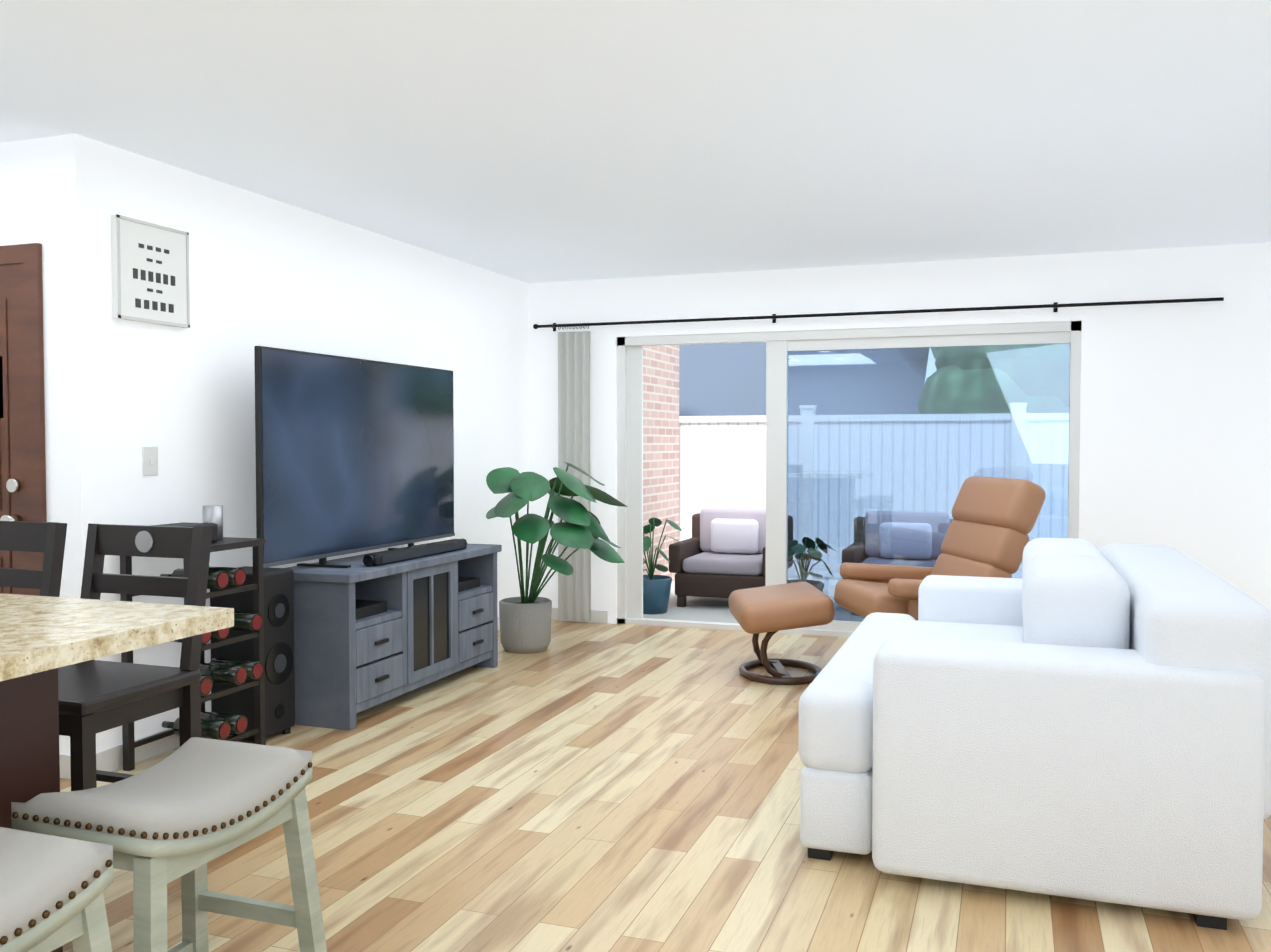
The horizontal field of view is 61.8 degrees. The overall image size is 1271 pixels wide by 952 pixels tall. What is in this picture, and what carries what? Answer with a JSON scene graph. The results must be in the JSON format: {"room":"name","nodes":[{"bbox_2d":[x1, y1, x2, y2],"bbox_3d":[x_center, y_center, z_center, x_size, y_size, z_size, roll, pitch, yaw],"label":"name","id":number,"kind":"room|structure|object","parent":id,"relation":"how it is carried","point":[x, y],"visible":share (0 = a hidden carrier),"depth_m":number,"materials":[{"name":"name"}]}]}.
{"room":"living room","nodes":[
{"label":"living room","id":0,"kind":"room"},
{"bbox_2d":[0,137,60,752],"bbox_3d":[-2.763,-0.070,4.308,1.220,2.440,0.120,1,2,19],"label":"wall","id":1,"kind":"structure","parent":0,"point":[25,193],"depth_m":4.05,"materials":[{"name":"white paint"}]},
{"bbox_2d":[0,243,46,595],"bbox_3d":[-2.738,0.133,4.204,1.000,2.040,0.062,1,2,19],"label":"entry door","id":2,"kind":"structure","parent":1,"relation":"in","point":[22,457],"depth_m":4.07,"materials":[{"name":"brown wood"}]},
{"bbox_2d":[51,134,528,754],"bbox_3d":[-1.473,-0.121,5.946,0.120,2.440,4.070,1,2,19],"label":"wall","id":3,"kind":"structure","parent":0,"point":[267,272],"depth_m":4.71,"materials":[{"name":"white paint"}]},
{"bbox_2d":[111,214,189,327],"bbox_3d":[-1.960,-0.821,4.308,0.030,0.400,0.380,1,2,19],"label":"sign","id":4,"kind":"object","parent":3,"relation":"attached to","point":[150,274],"visible":0.96,"depth_m":4.28,"materials":[{"name":"white"}]},
{"bbox_2d":[96,617,499,771],"bbox_3d":[-1.433,1.056,5.898,0.012,0.090,3.962,1,2,19],"label":"baseboard","id":5,"kind":"structure","parent":3,"relation":"attached to","point":[110,759],"depth_m":4.28,"materials":[{"name":"white"}]},
{"bbox_2d":[0,0,1270,282],"bbox_3d":[-0.549,-1.297,3.211,6.340,0.080,8.540,1,2,19],"label":"ceiling","id":6,"kind":"structure","parent":0,"point":[544,140],"depth_m":3.79,"materials":[{"name":"white paint"}]},
{"bbox_2d":[60,620,1270,951],"bbox_3d":[-0.549,1.212,3.289,6.340,0.060,8.540,1,2,19],"label":"floor","id":7,"kind":"structure","parent":0,"point":[580,786],"depth_m":3.42,"materials":[{"name":"brown wood"}]},
{"bbox_2d":[0,669,62,951],"bbox_3d":[-1.683,0.784,1.947,0.834,0.880,0.740,1,2,19],"label":"base cabinet","id":8,"kind":"object","parent":7,"relation":"on","point":[29,706],"depth_m":2.08,"materials":[{"name":"brown wood"}]},
{"bbox_2d":[0,593,233,684],"bbox_3d":[-2.437,0.315,2.200,2.834,0.040,1.298,1,2,19],"label":"countertop","id":9,"kind":"structure","parent":8,"relation":"on","point":[39,634],"depth_m":2.13,"materials":[{"name":"beige stone"}]},
{"bbox_2d":[0,521,66,596],"bbox_3d":[-2.023,0.665,3.122,0.440,1.043,0.475,1,2,19],"label":"bar chair","id":10,"kind":"object","parent":7,"relation":"on","point":[48,539],"visible":0.33,"depth_m":3.25,"materials":[{"name":"black wood"}]},
{"bbox_2d":[0,827,112,951],"bbox_3d":[-1.076,0.916,1.577,0.382,0.645,0.528,1,2,19],"label":"stool","id":11,"kind":"object","parent":7,"relation":"on","point":[52,888],"visible":1,"depth_m":1.66,"materials":[{"name":"grey wood"}]},
{"bbox_2d":[58,523,212,790],"bbox_3d":[-1.504,0.671,2.939,0.440,1.043,0.475,1,2,19],"label":"bar chair","id":12,"kind":"object","parent":7,"relation":"on","point":[95,697],"visible":0.58,"depth_m":3.01,"materials":[{"name":"black wood"}]},
{"bbox_2d":[11,737,326,951],"bbox_3d":[-0.911,0.899,2.102,0.382,0.645,0.528,1,2,19],"label":"stool","id":13,"kind":"object","parent":7,"relation":"on","point":[187,811],"visible":1,"depth_m":2.07,"materials":[{"name":"grey wood"}]},
{"bbox_2d":[120,505,266,770],"bbox_3d":[-1.780,0.638,4.290,0.360,1.026,0.440,1,2,19],"label":"wine rack","id":14,"kind":"object","parent":7,"relation":"on","point":[221,726],"visible":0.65,"depth_m":4.30,"materials":[{"name":"black wood"}]},
{"bbox_2d":[210,566,294,737],"bbox_3d":[-1.668,0.775,4.642,0.280,0.730,0.230,1,2,19],"label":"tower speaker","id":15,"kind":"object","parent":7,"relation":"on","point":[279,649],"visible":0.69,"depth_m":4.56,"materials":[{"name":"black wood"}]},
{"bbox_2d":[287,542,501,729],"bbox_3d":[-1.227,0.763,5.483,0.450,0.700,1.490,1,2,19],"label":"tv stand","id":16,"kind":"object","parent":7,"relation":"on","point":[366,637],"visible":0.9,"depth_m":5.09,"materials":[{"name":"grey wood"}]},
{"bbox_2d":[254,346,454,567],"bbox_3d":[-1.338,-0.084,5.353,0.280,0.998,1.680,1,2,19],"label":"tv","id":17,"kind":"object","parent":16,"relation":"on","point":[354,455],"visible":0.85,"depth_m":5.15,"materials":[{"name":"black"}]},
{"bbox_2d":[363,538,466,565],"bbox_3d":[-1.106,0.384,5.434,0.083,0.057,0.920,1,2,19],"label":"soundbar","id":18,"kind":"object","parent":16,"relation":"on","point":[399,554],"visible":1,"depth_m":5.31,"materials":[{"name":"black plastic"}]},
{"bbox_2d":[486,461,627,653],"bbox_3d":[-0.495,0.497,6.540,0.810,1.166,1.177,1,2,19],"label":"monstera plant","id":19,"kind":"object","parent":7,"relation":"on","point":[525,623],"visible":1,"depth_m":6.43,"materials":[{"name":"green plant"}]},
{"bbox_2d":[728,582,834,684],"bbox_3d":[0.794,0.860,5.877,0.501,0.482,0.660,0,2,-2],"label":"ottoman","id":20,"kind":"object","parent":7,"relation":"on","point":[771,610],"visible":0.96,"depth_m":5.63,"materials":[{"name":"brown leather"}]},
{"bbox_2d":[834,476,1045,620],"bbox_3d":[1.540,0.562,5.476,0.900,1.103,0.810,0,2,-9],"label":"recliner","id":21,"kind":"object","parent":7,"relation":"on","point":[991,526],"visible":0.46,"depth_m":5.34,"materials":[{"name":"brown leather"}]},
{"bbox_2d":[798,538,1270,929],"bbox_3d":[1.369,0.715,3.816,1.285,0.900,1.900,1,2,19],"label":"sofa","id":22,"kind":"object","parent":7,"relation":"on","point":[1078,718],"visible":1,"depth_m":2.93,"materials":[{"name":"white"}]},
{"bbox_2d":[528,242,1270,623],"bbox_3d":[1.485,-0.154,6.995,4.760,2.440,0.120,1,2,19],"label":"wall","id":23,"kind":"structure","parent":0,"point":[1176,428],"depth_m":6.44,"materials":[{"name":"white paint"}]},
{"bbox_2d":[551,608,607,623],"bbox_3d":[-0.479,1.001,7.655,0.600,0.090,0.012,1,2,19],"label":"baseboard","id":24,"kind":"structure","parent":23,"relation":"attached to","point":[597,616],"depth_m":7.58,"materials":[{"name":"white"}]},
{"bbox_2d":[617,321,1081,636],"bbox_3d":[1.311,0.049,7.063,3.030,2.030,0.080,1,2,19],"label":"sliding glass door","id":25,"kind":"structure","parent":23,"relation":"attached to","point":[780,345],"depth_m":7.01,"materials":[{"name":"white"}]},
{"bbox_2d":[533,297,1223,330],"bbox_3d":[1.344,-1.046,6.896,4.380,0.061,0.108,1,2,19],"label":"curtain rod","id":26,"kind":"object","parent":23,"relation":"attached to","point":[1054,306],"visible":1,"depth_m":6.76,"materials":[{"name":"black metal"}]},
{"bbox_2d":[557,331,590,620],"bbox_3d":[-0.434,0.004,7.526,0.250,2.050,0.045,1,2,19],"label":"panel","id":27,"kind":"object","parent":26,"relation":"hanging from","point":[574,595],"visible":0.69,"depth_m":7.52,"materials":[{"name":"grey fabric"}]},
{"bbox_3d":[-3.661,-0.054,3.777,0.120,2.440,1.720,1,2,19],"label":"wall","id":28,"kind":"structure","parent":0,"visible":0},
{"bbox_2d":[143,446,157,475],"bbox_3d":[-1.972,-0.061,4.325,0.014,0.120,0.080,1,2,19],"label":"switch plate","id":29,"kind":"object","parent":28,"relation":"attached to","point":[150,460],"visible":1,"depth_m":4.30,"materials":[{"name":"white plastic"}]},
{"label":"outside","id":30,"kind":"structure","parent":0,"visible":0},
{"bbox_2d":[643,580,863,623],"bbox_3d":[1.872,1.070,8.488,14.000,0.060,2.880,1,2,19],"label":"patio","id":31,"kind":"structure","parent":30,"point":[709,609],"depth_m":8.22,"materials":[{"name":"grey concrete"}]},
{"bbox_2d":[643,345,678,580],"bbox_3d":[-0.108,-0.586,8.988,0.200,3.220,2.600,1,2,19],"label":"brick","id":32,"kind":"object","parent":31,"relation":"on","point":[661,432],"visible":0.07,"depth_m":9.67,"materials":[{"name":"red brick"}]},
{"bbox_2d":[643,517,681,614],"bbox_3d":[0.110,0.686,8.218,0.577,0.724,0.523,1,2,19],"label":"plant","id":33,"kind":"object","parent":31,"relation":"on","point":[656,591],"visible":0.77,"depth_m":8.09,"materials":[{"name":"green plant"}]},
{"bbox_2d":[669,508,792,606],"bbox_3d":[0.790,0.655,8.656,0.860,0.760,0.760,1,2,19],"label":"patio chair","id":34,"kind":"object","parent":31,"relation":"on","point":[721,553],"visible":0.62,"depth_m":8.55,"materials":[{"name":"brown"}]},
{"bbox_2d":[788,537,833,591],"bbox_3d":[1.259,0.757,7.881,0.435,0.603,0.620,1,2,19],"label":"plant","id":35,"kind":"object","parent":31,"relation":"on","point":[804,554],"depth_m":7.88,"materials":[{"name":"green plant"}]},
{"bbox_2d":[679,403,1068,584],"bbox_3d":[4.393,0.204,8.843,9.500,1.650,0.120,1,2,19],"label":"fence","id":36,"kind":"object","parent":31,"relation":"on","point":[722,461],"depth_m":9.73,"materials":[{"name":"white"}]},
{"bbox_2d":[842,511,952,615],"bbox_3d":[2.089,0.667,8.250,0.860,0.760,0.760,1,2,19],"label":"patio chair","id":37,"kind":"object","parent":31,"relation":"on","point":[866,539],"depth_m":8.29,"materials":[{"name":"brown"}]},
{"bbox_2d":[679,342,928,415],"bbox_3d":[-0.028,-1.431,13.633,7.500,4.620,5.000,1,2,19],"label":"roof","id":38,"kind":"structure","parent":30,"point":[724,379],"depth_m":11.33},
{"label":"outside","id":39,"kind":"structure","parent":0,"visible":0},
{"bbox_2d":[917,343,1069,413],"bbox_3d":[5.087,-2.116,10.571,5.142,5.154,3.382,1,2,19],"label":"foliage","id":40,"kind":"object","parent":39,"point":[999,403],"depth_m":9.56,"materials":[{"name":"green plant"}]}
]}

